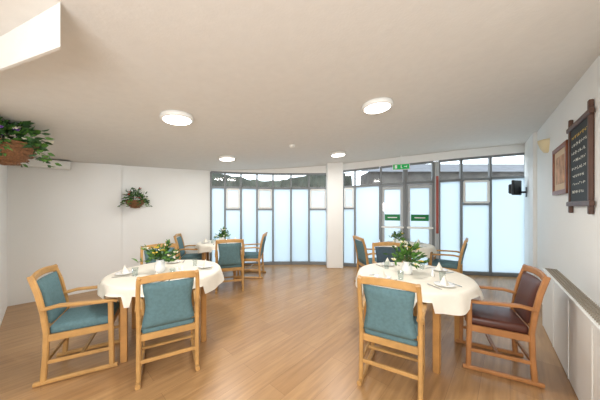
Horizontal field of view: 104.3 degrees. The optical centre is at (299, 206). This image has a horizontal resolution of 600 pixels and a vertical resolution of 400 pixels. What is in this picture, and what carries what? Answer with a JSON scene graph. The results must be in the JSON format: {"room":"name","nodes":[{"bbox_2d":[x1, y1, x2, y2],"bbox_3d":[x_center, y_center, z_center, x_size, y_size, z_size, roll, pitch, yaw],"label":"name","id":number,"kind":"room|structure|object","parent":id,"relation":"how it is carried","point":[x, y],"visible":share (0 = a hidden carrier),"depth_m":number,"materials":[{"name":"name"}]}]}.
{"room":"care facility","nodes":[
{"label":"care facility","id":0,"kind":"room"},
{"bbox_2d":[0,165,6,325],"bbox_3d":[-3.571,0.320,2.688,2.532,2.361,0.100,0,0,42],"label":"wall","id":1,"kind":"structure","parent":0,"point":[3,168],"depth_m":3.17,"materials":[{"name":"paint"}]},
{"bbox_2d":[7,162,120,306],"bbox_3d":[-3.940,0.348,4.014,1.380,2.305,0.080,0,0,-43],"label":"wall","id":2,"kind":"structure","parent":0,"point":[70,220],"depth_m":3.92,"materials":[{"name":"paint"}]},
{"bbox_2d":[20,158,70,169],"bbox_3d":[-4.077,-0.690,3.707,0.620,0.130,0.160,0,0,-43],"label":"box","id":3,"kind":"object","parent":2,"relation":"attached to","point":[66,165],"visible":0.52,"depth_m":3.71,"materials":[{"name":"white"}]},
{"bbox_2d":[121,165,210,269],"bbox_3d":[-3.360,0.306,4.681,3.140,2.388,0.100,0,0,-43],"label":"wall","id":4,"kind":"structure","parent":0,"point":[179,199],"depth_m":5.01,"materials":[{"name":"paint"}]},
{"bbox_2d":[118,187,152,207],"bbox_3d":[-3.177,-0.180,4.509,0.564,0.415,0.566,0,0,0],"label":"hanging basket","id":5,"kind":"object","parent":4,"relation":"attached to","point":[132,203],"visible":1,"depth_m":4.45,"materials":[{"name":"wicker"}]},
{"bbox_2d":[178,243,197,259],"bbox_3d":[-2.490,1.175,5.333,0.620,0.650,0.069,0,0,-43],"label":"panel radiator","id":6,"kind":"object","parent":4,"relation":"attached to","point":[193,247],"visible":0.04,"depth_m":5.29,"materials":[{"name":"white"}]},
{"bbox_2d":[210,171,224,261],"bbox_3d":[-2.039,0.307,5.776,0.348,2.385,0.070,0,0,-22],"label":"window","id":7,"kind":"structure","parent":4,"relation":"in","point":[216,192],"depth_m":5.76,"materials":[{"name":"grey"}]},
{"bbox_2d":[0,265,577,399],"bbox_3d":[0.209,1.550,2.245,9.537,0.100,7.854,0,0,0],"label":"floor","id":8,"kind":"structure","parent":0,"point":[292,332],"depth_m":2.33,"materials":[{"name":"laminate"}]},
{"bbox_2d":[27,264,119,387],"bbox_3d":[-2.096,1.029,2.260,0.609,0.939,0.531,0,0,-29],"label":"dining chair","id":9,"kind":"object","parent":8,"relation":"on","point":[50,293],"visible":0.93,"depth_m":2.12,"materials":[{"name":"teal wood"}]},
{"bbox_2d":[140,243,177,264],"bbox_3d":[-1.966,1.029,3.332,0.531,0.939,0.609,0,0,-39],"label":"dining chair","id":10,"kind":"object","parent":8,"relation":"on","point":[174,245],"visible":0.08,"depth_m":3.47,"materials":[{"name":"brown wood"}]},
{"bbox_2d":[97,260,223,362],"bbox_3d":[-1.575,1.126,2.751,1.263,0.748,1.248,0,0,-29],"label":"dining table","id":11,"kind":"object","parent":8,"relation":"on","point":[124,288],"visible":0.68,"depth_m":2.52,"materials":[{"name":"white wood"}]},
{"bbox_2d":[111,265,135,277],"bbox_3d":[-1.963,0.699,2.613,0.175,0.098,0.252,0,0,-21],"label":"place setting","id":12,"kind":"object","parent":11,"relation":"on","point":[124,271],"visible":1,"depth_m":2.60,"materials":[{"name":"white"}]},
{"bbox_2d":[131,239,179,272],"bbox_3d":[-1.617,0.557,2.695,0.451,0.386,0.392,0,0,0],"label":"flower vase","id":13,"kind":"object","parent":11,"relation":"on","point":[159,267],"visible":1,"depth_m":2.65,"materials":[{"name":"white"}]},
{"bbox_2d":[165,256,184,262],"bbox_3d":[-1.706,0.699,3.157,0.252,0.098,0.175,0,0,-19],"label":"place setting","id":14,"kind":"object","parent":11,"relation":"on","point":[173,256],"visible":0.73,"depth_m":3.15,"materials":[{"name":"white ceramic"}]},
{"bbox_2d":[198,259,212,269],"bbox_3d":[-1.175,0.699,2.904,0.175,0.098,0.252,0,0,-20],"label":"place setting","id":15,"kind":"object","parent":11,"relation":"on","point":[205,264],"visible":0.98,"depth_m":2.89,"materials":[{"name":"white"}]},
{"bbox_2d":[135,269,199,390],"bbox_3d":[-1.260,1.029,2.244,0.531,0.939,0.609,0,0,-30],"label":"dining chair","id":16,"kind":"object","parent":8,"relation":"on","point":[166,308],"visible":0.98,"depth_m":2.04,"materials":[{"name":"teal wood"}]},
{"bbox_2d":[173,233,203,259],"bbox_3d":[-2.290,1.029,4.939,0.609,0.939,0.531,0,0,-15],"label":"dining chair","id":17,"kind":"object","parent":8,"relation":"on","point":[179,241],"visible":0.52,"depth_m":4.78,"materials":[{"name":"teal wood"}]},
{"bbox_2d":[194,240,244,278],"bbox_3d":[-1.704,1.126,4.992,1.027,0.748,1.012,0,0,-17],"label":"dining table","id":18,"kind":"object","parent":8,"relation":"on","point":[208,247],"visible":0.29,"depth_m":4.62,"materials":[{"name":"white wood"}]},
{"bbox_2d":[214,227,230,239],"bbox_3d":[-1.661,0.584,4.977,0.303,0.332,0.341,0,0,0],"label":"flower vase","id":19,"kind":"object","parent":18,"relation":"on","point":[223,233],"visible":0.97,"depth_m":4.98,"materials":[{"name":"white"}]},
{"bbox_2d":[215,239,243,293],"bbox_3d":[-1.308,1.029,4.341,0.531,0.939,0.609,0,0,-18],"label":"dining chair","id":20,"kind":"object","parent":8,"relation":"on","point":[230,259],"visible":0.8,"depth_m":4.12,"materials":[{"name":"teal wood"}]},
{"bbox_2d":[224,172,240,238],"bbox_3d":[-1.698,0.307,5.880,0.409,2.385,0.085,0,0,-15],"label":"window","id":21,"kind":"structure","parent":8,"relation":"on","point":[231,194],"depth_m":5.88,"materials":[{"name":"grey"}]},
{"bbox_2d":[240,172,256,265],"bbox_3d":[-1.316,0.307,5.978,0.422,2.385,0.070,0,0,-12],"label":"window","id":22,"kind":"structure","parent":8,"relation":"on","point":[247,194],"depth_m":5.97,"materials":[{"name":"grey"}]},
{"bbox_2d":[236,232,267,278],"bbox_3d":[-1.039,1.029,5.120,0.609,0.939,0.531,0,0,0],"label":"dining chair","id":23,"kind":"object","parent":8,"relation":"on","point":[248,256],"visible":0.88,"depth_m":4.91,"materials":[{"name":"brown wood"}]},
{"bbox_2d":[256,173,272,264],"bbox_3d":[-0.916,0.307,6.041,0.431,2.385,0.085,0,0,-8],"label":"window","id":24,"kind":"structure","parent":8,"relation":"on","point":[263,194],"depth_m":6.04,"materials":[{"name":"grey glass"}]},
{"bbox_2d":[272,173,290,264],"bbox_3d":[-0.480,0.307,6.090,0.490,2.385,0.070,0,0,-2],"label":"window","id":25,"kind":"structure","parent":8,"relation":"on","point":[280,195],"depth_m":6.09,"materials":[{"name":"grey glass"}]},
{"bbox_2d":[290,173,308,264],"bbox_3d":[-0.011,0.307,6.100,0.492,2.385,0.070,0,0,0],"label":"window","id":26,"kind":"structure","parent":8,"relation":"on","point":[298,196],"depth_m":6.10,"materials":[{"name":"grey glass"}]},
{"bbox_2d":[308,173,325,264],"bbox_3d":[0.468,0.307,6.072,0.510,2.385,0.085,0,0,5],"label":"window","id":27,"kind":"structure","parent":8,"relation":"on","point":[316,195],"depth_m":6.07,"materials":[{"name":"grey glass"}]},
{"bbox_2d":[326,162,342,267],"bbox_3d":[0.865,0.201,5.860,0.390,2.599,0.300,0,0,0],"label":"column","id":28,"kind":"structure","parent":8,"relation":"on","point":[334,171],"depth_m":5.71,"materials":[{"name":"paint"}]},
{"bbox_2d":[343,169,354,266],"bbox_3d":[1.231,0.273,5.915,0.321,2.455,0.085,0,0,16],"label":"window","id":29,"kind":"structure","parent":8,"relation":"on","point":[348,191],"depth_m":5.92,"materials":[{"name":"grey glass"}]},
{"bbox_2d":[353,236,376,281],"bbox_3d":[1.379,1.029,4.494,0.609,0.939,0.531,0,0,-9],"label":"dining chair","id":30,"kind":"object","parent":8,"relation":"on","point":[360,246],"visible":0.52,"depth_m":4.41,"materials":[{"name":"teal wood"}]},
{"bbox_2d":[354,167,378,266],"bbox_3d":[1.649,0.256,5.793,0.595,2.489,0.070,0,0,18],"label":"window","id":31,"kind":"structure","parent":8,"relation":"on","point":[366,197],"depth_m":5.79,"materials":[{"name":"grey glass"}]},
{"bbox_2d":[357,275,426,399],"bbox_3d":[0.820,1.029,2.064,0.531,0.939,0.609,0,0,30],"label":"dining chair","id":32,"kind":"object","parent":8,"relation":"on","point":[389,321],"visible":0.98,"depth_m":1.86,"materials":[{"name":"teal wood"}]},
{"bbox_2d":[380,165,404,241],"bbox_3d":[2.211,0.239,5.586,0.565,2.522,0.125,0,0,19],"label":"door","id":33,"kind":"structure","parent":8,"relation":"on","point":[392,199],"depth_m":5.60,"materials":[{"name":"grey glass"}]},
{"bbox_2d":[372,242,416,315],"bbox_3d":[1.364,1.029,3.441,0.531,0.939,0.609,0,0,6],"label":"dining chair","id":34,"kind":"object","parent":8,"relation":"on","point":[381,257],"visible":0.24,"depth_m":3.67,"materials":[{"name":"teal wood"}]},
{"bbox_2d":[379,241,436,264],"bbox_3d":[2.157,1.126,4.722,1.055,0.748,1.067,0,0,-11],"label":"dining table","id":35,"kind":"object","parent":8,"relation":"on","point":[429,248],"visible":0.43,"depth_m":4.35,"materials":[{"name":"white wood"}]},
{"bbox_2d":[389,231,405,242],"bbox_3d":[1.996,0.605,4.710,0.320,0.290,0.362,0,0,0],"label":"flower vase","id":36,"kind":"object","parent":35,"relation":"on","point":[399,234],"visible":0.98,"depth_m":4.70,"materials":[{"name":"white"}]},
{"bbox_2d":[355,262,483,374],"bbox_3d":[1.268,1.126,2.632,1.234,0.748,1.258,0,0,-43],"label":"dining table","id":37,"kind":"object","parent":8,"relation":"on","point":[456,300],"visible":0.7,"depth_m":2.15,"materials":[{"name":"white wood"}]},
{"bbox_2d":[370,268,396,279],"bbox_3d":[0.876,0.699,2.476,0.175,0.098,0.252,0,0,-21],"label":"place setting","id":38,"kind":"object","parent":37,"relation":"on","point":[381,274],"visible":0.85,"depth_m":2.47,"materials":[{"name":"white"}]},
{"bbox_2d":[376,257,399,266],"bbox_3d":[1.127,0.699,3.008,0.252,0.098,0.175,0,0,-19],"label":"place setting","id":39,"kind":"object","parent":37,"relation":"on","point":[387,262],"visible":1,"depth_m":3.00,"materials":[{"name":"white"}]},
{"bbox_2d":[383,238,429,274],"bbox_3d":[1.211,0.548,2.632,0.448,0.403,0.428,0,0,0],"label":"flower vase","id":40,"kind":"object","parent":37,"relation":"on","point":[406,269],"visible":1,"depth_m":2.59,"materials":[{"name":"white"}]},
{"bbox_2d":[428,263,452,273],"bbox_3d":[1.645,0.699,2.761,0.175,0.098,0.252,0,0,-20],"label":"place setting","id":41,"kind":"object","parent":37,"relation":"on","point":[439,267],"visible":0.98,"depth_m":2.75,"materials":[{"name":"white"}]},
{"bbox_2d":[428,276,461,288],"bbox_3d":[1.376,0.699,2.227,0.252,0.098,0.176,0,0,-16],"label":"place setting","id":42,"kind":"object","parent":37,"relation":"on","point":[443,282],"visible":1,"depth_m":2.22,"materials":[{"name":"white"}]},
{"bbox_2d":[435,161,438,258],"bbox_3d":[3.112,0.231,5.327,0.090,2.537,0.145,0,0,0],"label":"door frame","id":43,"kind":"structure","parent":8,"relation":"on","point":[436,162],"depth_m":5.28,"materials":[{"name":"grey metal"}]},
{"bbox_2d":[405,161,434,264],"bbox_3d":[2.777,0.221,5.417,0.617,2.558,0.125,0,0,15],"label":"door","id":44,"kind":"structure","parent":43,"relation":"attached to","point":[419,199],"depth_m":5.42,"materials":[{"name":"grey"}]},
{"bbox_2d":[429,238,468,273],"bbox_3d":[2.752,1.029,4.335,0.609,0.939,0.531,0,0,38],"label":"dining chair","id":45,"kind":"object","parent":8,"relation":"on","point":[452,265],"visible":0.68,"depth_m":4.18,"materials":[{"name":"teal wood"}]},
{"bbox_2d":[439,158,461,260],"bbox_3d":[3.369,0.204,5.263,0.458,2.591,0.070,0,0,16],"label":"window","id":46,"kind":"structure","parent":8,"relation":"on","point":[449,190],"depth_m":5.26,"materials":[{"name":"grey glass"}]},
{"bbox_2d":[459,155,490,275],"bbox_3d":[3.860,0.187,5.144,0.596,2.626,0.085,0,0,10],"label":"window","id":47,"kind":"structure","parent":8,"relation":"on","point":[474,192],"depth_m":5.15,"materials":[{"name":"grey glass"}]},
{"bbox_2d":[456,264,550,388],"bbox_3d":[1.897,1.029,2.251,0.609,0.939,0.531,0,0,27],"label":"dining chair","id":48,"kind":"object","parent":8,"relation":"on","point":[486,317],"visible":0.94,"depth_m":2.10,"materials":[{"name":"brown wood"}]},
{"bbox_2d":[488,153,524,276],"bbox_3d":[4.498,0.165,5.050,0.739,2.669,0.070,0,0,8],"label":"window","id":49,"kind":"structure","parent":8,"relation":"on","point":[506,210],"depth_m":5.05,"materials":[{"name":"grey"}]},
{"bbox_2d":[542,268,599,399],"bbox_3d":[2.368,1.122,1.976,0.136,0.736,2.340,0,0,39],"label":"radiator cover","id":50,"kind":"object","parent":8,"relation":"on","point":[570,317],"visible":0.99,"depth_m":1.93,"materials":[{"name":"white metal"}]},
{"bbox_2d":[0,0,599,170],"bbox_3d":[0.211,-1.119,2.243,9.630,0.776,7.931,0,0,0],"label":"ceiling","id":51,"kind":"structure","parent":0,"point":[256,79],"depth_m":1.83,"materials":[{"name":"paint"}]},
{"bbox_2d":[0,3,59,70],"bbox_3d":[-1.861,-0.854,1.355,1.574,0.207,0.013,0,0,19],"label":"ceiling bulkhead","id":52,"kind":"object","parent":51,"relation":"attached to","point":[39,36],"depth_m":1.17,"materials":[{"name":"paint"}]},
{"bbox_2d":[0,117,61,167],"bbox_3d":[-2.911,-0.709,2.303,0.804,0.596,0.803,0,0,0],"label":"hanging basket","id":53,"kind":"object","parent":51,"relation":"hanging from","point":[13,151],"visible":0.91,"depth_m":2.30,"materials":[{"name":"wicker"}]},
{"bbox_2d":[160,110,193,124],"bbox_3d":[-1.278,-0.920,2.428,0.315,0.073,0.314,0,0,0],"label":"ceiling light","id":54,"kind":"object","parent":51,"relation":"attached to","point":[174,117],"depth_m":2.36,"materials":[{"name":"white plastic"}]},
{"bbox_2d":[218,155,235,160],"bbox_3d":[-1.372,-0.914,4.390,0.315,0.074,0.314,0,0,0],"label":"ceiling light","id":55,"kind":"object","parent":51,"relation":"attached to","point":[224,157],"depth_m":4.29,"materials":[{"name":"white plastic"}]},
{"bbox_2d":[224,170,240,171],"bbox_3d":[-1.690,-0.906,5.900,0.414,0.052,0.097,0,0,-15],"label":"trim","id":56,"kind":"structure","parent":51,"relation":"attached to","point":[224,170],"depth_m":5.85,"materials":[{"name":"paint"}]},
{"bbox_2d":[241,170,256,172],"bbox_3d":[-1.306,-0.919,5.990,0.421,0.078,0.098,0,0,-12],"label":"trim","id":57,"kind":"structure","parent":51,"relation":"attached to","point":[250,171],"depth_m":5.95,"materials":[{"name":"paint"}]},
{"bbox_2d":[257,169,272,172],"bbox_3d":[-0.906,-0.932,6.060,0.425,0.104,0.099,0,0,-8],"label":"trim","id":58,"kind":"structure","parent":51,"relation":"attached to","point":[260,170],"depth_m":6.01,"materials":[{"name":"paint"}]},
{"bbox_2d":[273,168,290,172],"bbox_3d":[-0.469,-0.947,6.100,0.473,0.135,0.100,0,0,-2],"label":"trim","id":59,"kind":"structure","parent":51,"relation":"attached to","point":[282,170],"depth_m":6.05,"materials":[{"name":"paint"}]},
{"bbox_2d":[291,167,308,172],"bbox_3d":[0.000,-0.963,6.110,0.471,0.165,0.100,0,0,0],"label":"trim","id":60,"kind":"structure","parent":51,"relation":"attached to","point":[299,169],"depth_m":6.06,"materials":[{"name":"paint"}]},
{"bbox_2d":[309,165,325,172],"bbox_3d":[0.468,-0.978,6.090,0.476,0.196,0.100,0,0,5],"label":"trim","id":61,"kind":"structure","parent":51,"relation":"attached to","point":[314,169],"depth_m":6.04,"materials":[{"name":"paint"}]},
{"bbox_2d":[330,151,345,156],"bbox_3d":[0.761,-1.052,4.664,0.315,0.073,0.314,0,0,0],"label":"ceiling light","id":62,"kind":"object","parent":51,"relation":"attached to","point":[338,153],"depth_m":4.56,"materials":[{"name":"white plastic"}]},
{"bbox_2d":[343,162,354,169],"bbox_3d":[1.242,-1.026,5.930,0.325,0.188,0.096,0,0,16],"label":"trim","id":63,"kind":"structure","parent":51,"relation":"attached to","point":[346,166],"depth_m":5.88,"materials":[{"name":"paint"}]},
{"bbox_2d":[355,159,379,168],"bbox_3d":[1.658,-1.053,5.800,0.604,0.205,0.095,0,0,18],"label":"trim","id":64,"kind":"structure","parent":51,"relation":"attached to","point":[372,163],"depth_m":5.75,"materials":[{"name":"paint"}]},
{"bbox_2d":[362,97,392,113],"bbox_3d":[0.811,-1.056,2.453,0.315,0.073,0.314,0,0,0],"label":"ceiling light","id":65,"kind":"object","parent":51,"relation":"attached to","point":[377,105],"depth_m":2.38,"materials":[{"name":"white plastic"}]},
{"bbox_2d":[379,156,404,166],"bbox_3d":[2.195,-1.087,5.620,0.592,0.206,0.095,0,0,19],"label":"trim","id":66,"kind":"structure","parent":51,"relation":"attached to","point":[389,161],"depth_m":5.57,"materials":[{"name":"paint"}]},
{"bbox_2d":[393,156,409,169],"bbox_3d":[2.314,-1.018,5.345,0.360,0.326,0.060,0,0,18],"label":"exit sign","id":67,"kind":"object","parent":51,"relation":"hanging from","point":[400,166],"visible":1,"depth_m":5.33,"materials":[{"name":"green plastic"}]},
{"bbox_2d":[405,153,433,163],"bbox_3d":[2.758,-1.123,5.450,0.642,0.212,0.097,0,0,15],"label":"trim","id":68,"kind":"structure","parent":51,"relation":"attached to","point":[423,157],"depth_m":5.40,"materials":[{"name":"paint"}]},
{"bbox_2d":[434,152,439,160],"bbox_3d":[3.112,-1.145,5.350,0.154,0.182,0.094,0,0,19],"label":"trim","id":69,"kind":"structure","parent":51,"relation":"attached to","point":[436,155],"depth_m":5.30,"materials":[{"name":"paint"}]},
{"bbox_2d":[440,150,461,159],"bbox_3d":[3.379,-1.162,5.270,0.463,0.202,0.096,0,0,16],"label":"trim","id":70,"kind":"structure","parent":51,"relation":"attached to","point":[450,154],"depth_m":5.22,"materials":[{"name":"paint"}]},
{"bbox_2d":[462,147,491,157],"bbox_3d":[3.870,-1.193,5.160,0.591,0.213,0.098,0,0,10],"label":"trim","id":71,"kind":"structure","parent":51,"relation":"attached to","point":[487,151],"depth_m":5.11,"materials":[{"name":"paint"}]},
{"bbox_2d":[492,144,524,154],"bbox_3d":[4.498,-1.233,5.060,0.712,0.223,0.099,0,0,8],"label":"trim","id":72,"kind":"structure","parent":51,"relation":"attached to","point":[520,148],"depth_m":5.01,"materials":[{"name":"paint"}]},
{"bbox_2d":[525,132,536,276],"bbox_3d":[4.439,0.078,4.501,0.050,2.843,1.150,0,0,39],"label":"wall","id":73,"kind":"structure","parent":0,"point":[531,143],"depth_m":4.20,"materials":[{"name":"paint"}]},
{"bbox_2d":[508,180,526,196],"bbox_3d":[4.445,-0.370,4.754,0.383,0.340,0.214,0,0,0],"label":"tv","id":74,"kind":"object","parent":73,"relation":"attached to","point":[515,188],"visible":0.96,"depth_m":4.70,"materials":[{"name":"black plastic"}]},
{"bbox_2d":[537,55,599,305],"bbox_3d":[3.281,0.076,2.930,0.100,2.847,5.250,0,0,39],"label":"wall","id":75,"kind":"structure","parent":0,"point":[569,243],"depth_m":2.46,"materials":[{"name":"paint"}]},
{"bbox_2d":[537,138,549,152],"bbox_3d":[3.484,-0.860,3.350,0.108,0.180,0.240,0,0,39],"label":"wall lamp","id":76,"kind":"object","parent":75,"relation":"attached to","point":[543,144],"depth_m":3.29,"materials":[{"name":"beige paint"}]},
{"bbox_2d":[552,139,567,194],"bbox_3d":[2.993,-0.425,2.680,0.036,0.560,0.650,0,0,39],"label":"framed picture","id":77,"kind":"object","parent":75,"relation":"attached to","point":[560,154],"visible":0.77,"depth_m":2.66,"materials":[{"name":"beige"}]},
{"bbox_2d":[566,99,594,213],"bbox_3d":[2.562,-0.410,2.141,0.037,0.940,0.700,0,0,39],"label":"chalkboard","id":78,"kind":"object","parent":75,"relation":"attached to","point":[580,133],"visible":1,"depth_m":2.06,"materials":[{"name":"brown wood"}]},
{"label":"outside","id":79,"kind":"structure","parent":0,"visible":0},
{"label":"ground","id":80,"kind":"structure","parent":79,"visible":0},
{"bbox_2d":[212,173,351,186],"bbox_3d":[-3.100,-0.149,12.976,11.800,3.538,1.448,0,0,0],"label":"hedge","id":81,"kind":"object","parent":80,"relation":"on","point":[217,179],"visible":0.21,"depth_m":12.60,"materials":[{"name":"green plant"}]},
{"bbox_2d":[360,164,523,238],"bbox_3d":[8.000,-0.450,12.400,10.000,4.100,2.400,0,0,0],"label":"neighbouring building","id":82,"kind":"structure","parent":80,"relation":"on","point":[422,172],"depth_m":11.50,"materials":[{"name":"stone"}]}
]}

